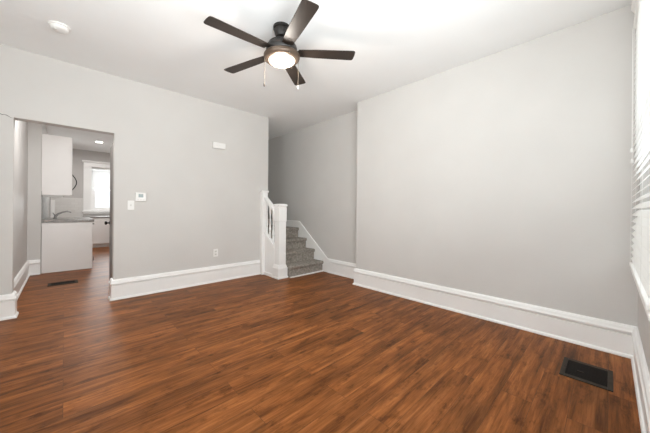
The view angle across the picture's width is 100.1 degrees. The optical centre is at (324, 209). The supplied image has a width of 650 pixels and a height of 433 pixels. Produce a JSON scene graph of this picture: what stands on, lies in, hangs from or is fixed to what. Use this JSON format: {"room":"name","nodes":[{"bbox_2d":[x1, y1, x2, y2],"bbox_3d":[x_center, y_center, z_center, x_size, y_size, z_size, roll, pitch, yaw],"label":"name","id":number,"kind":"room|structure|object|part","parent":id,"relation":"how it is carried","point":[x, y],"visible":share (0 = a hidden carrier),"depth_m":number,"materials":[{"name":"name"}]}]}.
{"room":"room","nodes":[
{"label":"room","id":0,"kind":"room"},
{"bbox_2d":[0,291,18,320],"bbox_3d":[-3.419,0.976,2.595,0.659,0.248,0.166,0,0,-44],"label":"baseboard","id":1,"kind":"structure","parent":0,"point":[8,302],"depth_m":2.73,"materials":[{"name":"white paint"}]},
{"bbox_2d":[14,120,27,277],"bbox_3d":[-4.139,-0.306,3.606,0.120,2.800,2.304,0,0,-44],"label":"wall","id":2,"kind":"structure","parent":0,"point":[21,127],"depth_m":3.80,"materials":[{"name":"grey paint"}]},
{"bbox_2d":[14,259,40,299],"bbox_3d":[-4.051,0.971,3.701,0.157,0.248,2.306,0,0,-44],"label":"baseboard","id":3,"kind":"structure","parent":2,"relation":"attached to","point":[31,267],"depth_m":4.10,"materials":[{"name":"white paint"}]},
{"bbox_2d":[27,122,47,259],"bbox_3d":[-6.255,-0.322,5.930,0.275,2.800,3.980,0,0,-44],"label":"wall","id":4,"kind":"structure","parent":0,"point":[35,131],"depth_m":4.54,"materials":[{"name":"grey paint"}]},
{"bbox_2d":[41,191,50,225],"bbox_3d":[-6.169,-0.022,6.042,0.007,0.600,3.940,0,0,-44],"label":"backsplash","id":5,"kind":"structure","parent":4,"relation":"attached to","point":[45,201],"depth_m":5.50,"materials":[{"name":"grey tile"}]},
{"bbox_2d":[41,134,76,195],"bbox_3d":[-4.820,-0.766,4.959,0.448,1.040,0.491,0,0,-44],"label":"upper cabinet","id":6,"kind":"object","parent":4,"relation":"attached to","point":[57,174],"visible":0.98,"depth_m":4.75,"materials":[{"name":"white paint"}]},
{"bbox_2d":[42,195,62,197],"bbox_3d":[-4.778,-0.233,4.783,0.255,0.044,0.080,0,0,-44],"label":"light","id":7,"kind":"object","parent":6,"relation":"attached to","point":[56,196],"visible":0.76,"depth_m":4.76,"materials":[{"name":"white plastic"}]},
{"bbox_3d":[-4.720,-0.765,5.068,0.020,1.030,0.473,0,0,-44],"label":"door","id":8,"kind":"part","parent":6,"relation":"part of","materials":[{"name":"white paint"}]},
{"bbox_2d":[46,125,112,152],"bbox_3d":[-4.633,-1.760,6.015,2.800,0.100,6.484,0,0,-44],"label":"ceiling","id":9,"kind":"structure","parent":0,"point":[82,140],"depth_m":6.59,"materials":[{"name":"paint"}]},
{"bbox_2d":[63,149,109,215],"bbox_3d":[-6.798,-0.327,8.274,2.730,2.800,0.160,0,0,-44],"label":"wall","id":10,"kind":"structure","parent":0,"point":[78,155],"depth_m":7.90,"materials":[{"name":"grey paint"}]},
{"bbox_2d":[50,200,54,216],"bbox_3d":[-7.485,0.003,7.482,0.083,0.530,0.022,0,0,-44],"label":"trim","id":11,"kind":"structure","parent":10,"relation":"attached to","point":[52,202],"depth_m":7.47,"materials":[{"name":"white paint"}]},
{"bbox_2d":[50,197,82,216],"bbox_3d":[-7.284,-0.030,7.696,0.668,0.600,0.008,0,0,-44],"label":"backsplash","id":12,"kind":"structure","parent":10,"relation":"attached to","point":[75,205],"depth_m":7.72,"materials":[{"name":"tile"}]},
{"bbox_2d":[82,160,109,210],"bbox_3d":[-6.629,-0.693,8.281,1.140,1.475,0.060,0,0,-44],"label":"trim","id":13,"kind":"structure","parent":10,"relation":"attached to","point":[87,176],"depth_m":7.99,"materials":[{"name":"white paint"}]},
{"bbox_2d":[82,211,109,213],"bbox_3d":[-6.654,0.087,8.301,1.110,0.084,0.105,0,0,-44],"label":"trim","id":14,"kind":"structure","parent":10,"relation":"attached to","point":[84,212],"depth_m":8.11,"materials":[{"name":"white paint"}]},
{"bbox_2d":[91,170,109,210],"bbox_3d":[-6.720,-0.596,8.375,0.720,1.260,0.100,0,0,-44],"label":"window","id":15,"kind":"structure","parent":10,"relation":"in","point":[93,207],"depth_m":8.13,"materials":[{"name":"white paint"}]},
{"bbox_2d":[92,168,109,189],"bbox_3d":[-6.661,-0.905,8.316,0.712,0.630,0.032,0,0,-44],"label":"window blind","id":16,"kind":"object","parent":15,"relation":"attached to","point":[100,179],"visible":0.59,"depth_m":8.21,"materials":[{"name":"white"}]},
{"bbox_3d":[-6.701,-0.316,8.353,0.620,0.600,0.030,0,0,-44],"label":"sash","id":17,"kind":"part","parent":15,"relation":"part of","materials":[{"name":"white paint"}]},
{"bbox_2d":[0,44,268,294],"bbox_3d":[-2.410,-0.292,3.574,3.754,2.800,0.131,0,0,-44],"label":"wall","id":18,"kind":"structure","parent":0,"point":[201,198],"depth_m":3.61,"materials":[{"name":"grey paint"}]},
{"bbox_2d":[104,143,112,279],"bbox_3d":[-2.915,0.095,3.725,0.102,1.993,0.773,0,0,-44],"label":"door","id":19,"kind":"structure","parent":18,"relation":"in","point":[111,148],"depth_m":3.82,"materials":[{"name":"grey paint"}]},
{"bbox_2d":[127,201,133,209],"bbox_3d":[-2.449,-0.053,3.437,0.070,0.116,0.018,0,0,-44],"label":"light switch","id":20,"kind":"object","parent":18,"relation":"attached to","point":[130,204],"visible":1,"depth_m":3.44,"materials":[{"name":"white plastic"}]},
{"bbox_2d":[135,193,145,200],"bbox_3d":[-2.371,-0.159,3.506,0.118,0.110,0.026,0,0,-44],"label":"thermostat","id":21,"kind":"object","parent":18,"relation":"attached to","point":[138,196],"visible":1,"depth_m":3.49,"materials":[{"name":"white plastic"}]},
{"bbox_2d":[108,260,259,300],"bbox_3d":[-1.907,0.988,4.042,2.043,0.248,0.166,0,0,-44],"label":"baseboard","id":22,"kind":"structure","parent":18,"relation":"attached to","point":[123,288],"depth_m":3.80,"materials":[{"name":"white paint"}]},
{"bbox_2d":[213,249,217,256],"bbox_3d":[-1.680,0.667,4.184,0.072,0.116,0.009,0,0,-44],"label":"wall outlet","id":23,"kind":"object","parent":18,"relation":"attached to","point":[215,251],"visible":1,"depth_m":4.18,"materials":[{"name":"white plastic"}]},
{"bbox_2d":[212,142,225,149],"bbox_3d":[-1.632,-0.978,4.192,0.192,0.088,0.046,0,0,-44],"label":"door chime","id":24,"kind":"object","parent":18,"relation":"attached to","point":[216,145],"visible":1,"depth_m":4.18,"materials":[{"name":"white plastic"}]},
{"bbox_2d":[268,111,356,263],"bbox_3d":[-0.357,-0.246,5.424,0.120,2.740,3.065,0,0,-44],"label":"wall","id":25,"kind":"structure","parent":0,"point":[312,170],"depth_m":5.01,"materials":[{"name":"grey paint"}]},
{"bbox_2d":[0,0,631,139],"bbox_3d":[-0.985,-1.696,2.816,4.750,0.150,6.250,0,0,-44],"label":"ceiling","id":26,"kind":"structure","parent":0,"point":[164,44],"depth_m":2.59,"materials":[{"name":"paint"}]},
{"bbox_2d":[48,21,70,33],"bbox_3d":[-2.362,-1.608,2.425,0.144,0.048,0.144,0,0,-44],"label":"smoke detector","id":27,"kind":"object","parent":26,"relation":"attached to","point":[61,28],"visible":1,"depth_m":2.40,"materials":[{"name":"white plastic"}]},
{"bbox_2d":[204,0,354,88],"bbox_3d":[-0.417,-1.340,2.383,1.229,0.552,1.282,0,0,-44],"label":"ceiling fan","id":28,"kind":"object","parent":26,"relation":"hanging from","point":[281,51],"visible":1,"depth_m":2.31,"materials":[{"name":"brown metal"}]},
{"bbox_3d":[-0.671,-1.374,2.131,0.512,0.038,0.128,0,0,-44],"label":"blade","id":29,"kind":"part","parent":28,"relation":"part of","materials":[{"name":"brown wood"}]},
{"bbox_3d":[-0.744,-1.381,2.605,0.512,0.036,0.127,0,0,28],"label":"blade","id":30,"kind":"part","parent":28,"relation":"part of","materials":[{"name":"brown wood"}]},
{"bbox_3d":[-0.382,-1.316,2.418,0.238,0.057,0.237,0,0,-44],"label":"lamp shade","id":31,"kind":"part","parent":28,"relation":"part of","materials":[{"name":"beige glass"}]},
{"bbox_3d":[-0.318,-1.403,2.817,0.127,0.035,0.512,0,0,9],"label":"blade","id":32,"kind":"part","parent":28,"relation":"part of","materials":[{"name":"brown wood"}]},
{"bbox_3d":[-0.203,-1.391,2.054,0.128,0.013,0.512,0,0,-27],"label":"blade","id":33,"kind":"part","parent":28,"relation":"part of","materials":[{"name":"brown wood"}]},
{"bbox_3d":[0.017,-1.408,2.477,0.512,0.039,0.128,0,0,-9],"label":"blade","id":34,"kind":"part","parent":28,"relation":"part of","materials":[{"name":"brown wood"}]},
{"bbox_2d":[0,247,640,432],"bbox_3d":[-2.718,1.165,4.604,4.750,0.120,11.200,0,0,-44],"label":"floor","id":35,"kind":"structure","parent":0,"point":[320,352],"depth_m":1.94,"materials":[{"name":"brown wood"}]},
{"bbox_2d":[47,280,77,286],"bbox_3d":[-3.885,1.091,4.042,0.325,0.011,0.200,0,0,-44],"label":"floor vent","id":36,"kind":"object","parent":35,"relation":"in","point":[71,281],"visible":1,"depth_m":4.02,"materials":[{"name":"brown metal"}]},
{"bbox_2d":[41,222,93,273],"bbox_3d":[-5.116,0.655,5.439,0.691,0.863,1.615,0,0,-44],"label":"base cabinet","id":37,"kind":"object","parent":35,"relation":"on","point":[65,246],"visible":0.8,"depth_m":4.83,"materials":[{"name":"white paint"}]},
{"bbox_2d":[42,217,93,222],"bbox_3d":[-5.113,0.201,5.434,0.680,0.044,1.640,0,0,-44],"label":"countertop","id":38,"kind":"structure","parent":37,"relation":"on","point":[48,219],"depth_m":4.95,"materials":[{"name":"stone"}]},
{"bbox_2d":[53,211,70,218],"bbox_3d":[-5.069,0.102,5.255,0.272,0.154,0.064,0,0,-44],"label":"kitchen faucet","id":39,"kind":"object","parent":38,"relation":"on","point":[57,214],"visible":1,"depth_m":5.21,"materials":[{"name":"silver metal"}]},
{"bbox_2d":[92,218,109,247],"bbox_3d":[-6.218,0.660,8.259,1.642,0.836,0.645,0,0,-44],"label":"base cabinet","id":40,"kind":"object","parent":35,"relation":"on","point":[101,232],"visible":0.15,"depth_m":7.71,"materials":[{"name":"white paint"}]},
{"bbox_2d":[83,216,109,217],"bbox_3d":[-6.215,0.221,8.255,1.657,0.038,0.660,0,0,-44],"label":"countertop","id":41,"kind":"structure","parent":40,"relation":"on","point":[83,216],"depth_m":7.67,"materials":[{"name":"stone"}]},
{"bbox_2d":[259,190,287,279],"bbox_3d":[-0.868,0.400,4.590,0.236,1.440,0.540,0,0,-44],"label":"stair railing","id":42,"kind":"object","parent":35,"relation":"on","point":[272,250],"visible":1,"depth_m":4.49,"materials":[{"name":"white paint"}]},
{"bbox_3d":[-1.063,0.414,4.719,0.100,1.408,0.085,0,0,-44],"label":"wall post","id":43,"kind":"part","parent":42,"relation":"part of","materials":[{"name":"white paint"}]},
{"bbox_3d":[-0.934,0.769,4.587,0.044,0.701,0.287,0,0,-44],"label":"panel","id":44,"kind":"part","parent":42,"relation":"part of","materials":[{"name":"white paint"}]},
{"bbox_3d":[-0.926,0.504,4.593,0.052,0.248,0.287,0,0,-44],"label":"shoe rail","id":45,"kind":"part","parent":42,"relation":"part of","materials":[{"name":"white paint"}]},
{"bbox_3d":[-0.922,-0.092,4.593,0.072,0.280,0.287,0,0,-44],"label":"handrail","id":46,"kind":"part","parent":42,"relation":"part of","materials":[{"name":"white paint"}]},
{"bbox_3d":[-0.739,0.538,4.480,0.200,1.165,0.200,0,0,-44],"label":"newel post","id":47,"kind":"part","parent":42,"relation":"part of","materials":[{"name":"white paint"}]},
{"bbox_2d":[268,219,328,277],"bbox_3d":[-1.012,0.671,5.379,0.877,0.896,2.225,0,0,-44],"label":"staircase","id":48,"kind":"structure","parent":35,"relation":"on","point":[304,256],"depth_m":5.01,"materials":[{"name":"grey carpet"}]},
{"bbox_3d":[-0.721,0.556,5.670,0.012,0.662,2.205,0,0,-44],"label":"cap moulding","id":49,"kind":"part","parent":48,"relation":"part of","materials":[{"name":"white paint"}]},
{"bbox_2d":[559,357,612,391],"bbox_3d":[1.820,1.135,1.897,0.314,0.011,0.258,0,0,-44],"label":"floor vent","id":50,"kind":"object","parent":35,"relation":"in","point":[590,374],"visible":1,"depth_m":1.88,"materials":[{"name":"brown metal"}]},
{"bbox_2d":[565,360,607,386],"bbox_3d":[1.820,1.137,1.897,0.234,0.004,0.206,0,0,-44],"label":"grille","id":51,"kind":"object","parent":50,"relation":"attached to","point":[586,372],"depth_m":1.90,"materials":[{"name":"black metal"}]},
{"bbox_2d":[356,4,638,326],"bbox_3d":[1.659,-0.231,3.131,0.376,2.740,3.035,0,0,-44],"label":"wall","id":52,"kind":"structure","parent":0,"point":[508,174],"depth_m":2.65,"materials":[{"name":"grey paint"}]},
{"bbox_2d":[328,259,636,358],"bbox_3d":[1.220,1.012,3.469,0.294,0.248,3.624,0,0,-44],"label":"baseboard","id":53,"kind":"structure","parent":52,"relation":"attached to","point":[615,338],"depth_m":2.67,"materials":[{"name":"white paint"}]},
{"bbox_2d":[630,151,649,374],"bbox_3d":[0.950,-0.236,0.582,4.174,2.740,0.250,0,0,-44],"label":"wall window","id":54,"kind":"structure","parent":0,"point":[643,322],"depth_m":1.85,"materials":[{"name":"grey paint"}]},
{"bbox_2d":[629,0,649,309],"bbox_3d":[1.842,-0.558,1.569,1.365,1.953,0.071,0,0,-44],"label":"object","id":55,"kind":"structure","parent":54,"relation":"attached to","point":[640,267],"depth_m":1.53,"materials":[{"name":"white"}]},
{"bbox_3d":[2.306,-0.871,2.042,0.002,0.980,0.002,0,0,-44],"label":"pull cord","id":56,"kind":"part","parent":55,"relation":"part of","materials":[{"name":"white fabric"}]},
{"bbox_3d":[2.305,-0.910,2.043,0.002,0.900,0.002,0,0,-44],"label":"pull cord","id":57,"kind":"part","parent":55,"relation":"part of","materials":[{"name":"white fabric"}]},
{"bbox_3d":[2.152,-0.484,1.906,0.004,1.765,0.014,0,0,-44],"label":"ladder cord","id":58,"kind":"part","parent":55,"relation":"part of","materials":[{"name":"white fabric"}]},
{"bbox_3d":[1.820,-0.487,1.588,0.004,1.765,0.014,0,0,-44],"label":"ladder cord","id":59,"kind":"part","parent":55,"relation":"part of","materials":[{"name":"white fabric"}]},
{"bbox_3d":[1.830,0.407,1.574,1.345,0.024,0.051,0,0,-44],"label":"rail","id":60,"kind":"part","parent":55,"relation":"part of","materials":[{"name":"white"}]},
{"bbox_3d":[1.487,-0.489,1.270,0.004,1.765,0.014,0,0,-44],"label":"ladder cord","id":61,"kind":"part","parent":55,"relation":"part of","materials":[{"name":"white fabric"}]},
{"bbox_2d":[631,327,649,432],"bbox_3d":[0.872,1.009,0.653,4.176,0.248,0.038,0,0,-44],"label":"baseboard","id":62,"kind":"structure","parent":54,"relation":"attached to","point":[641,376],"depth_m":1.56,"materials":[{"name":"white paint"}]}
]}

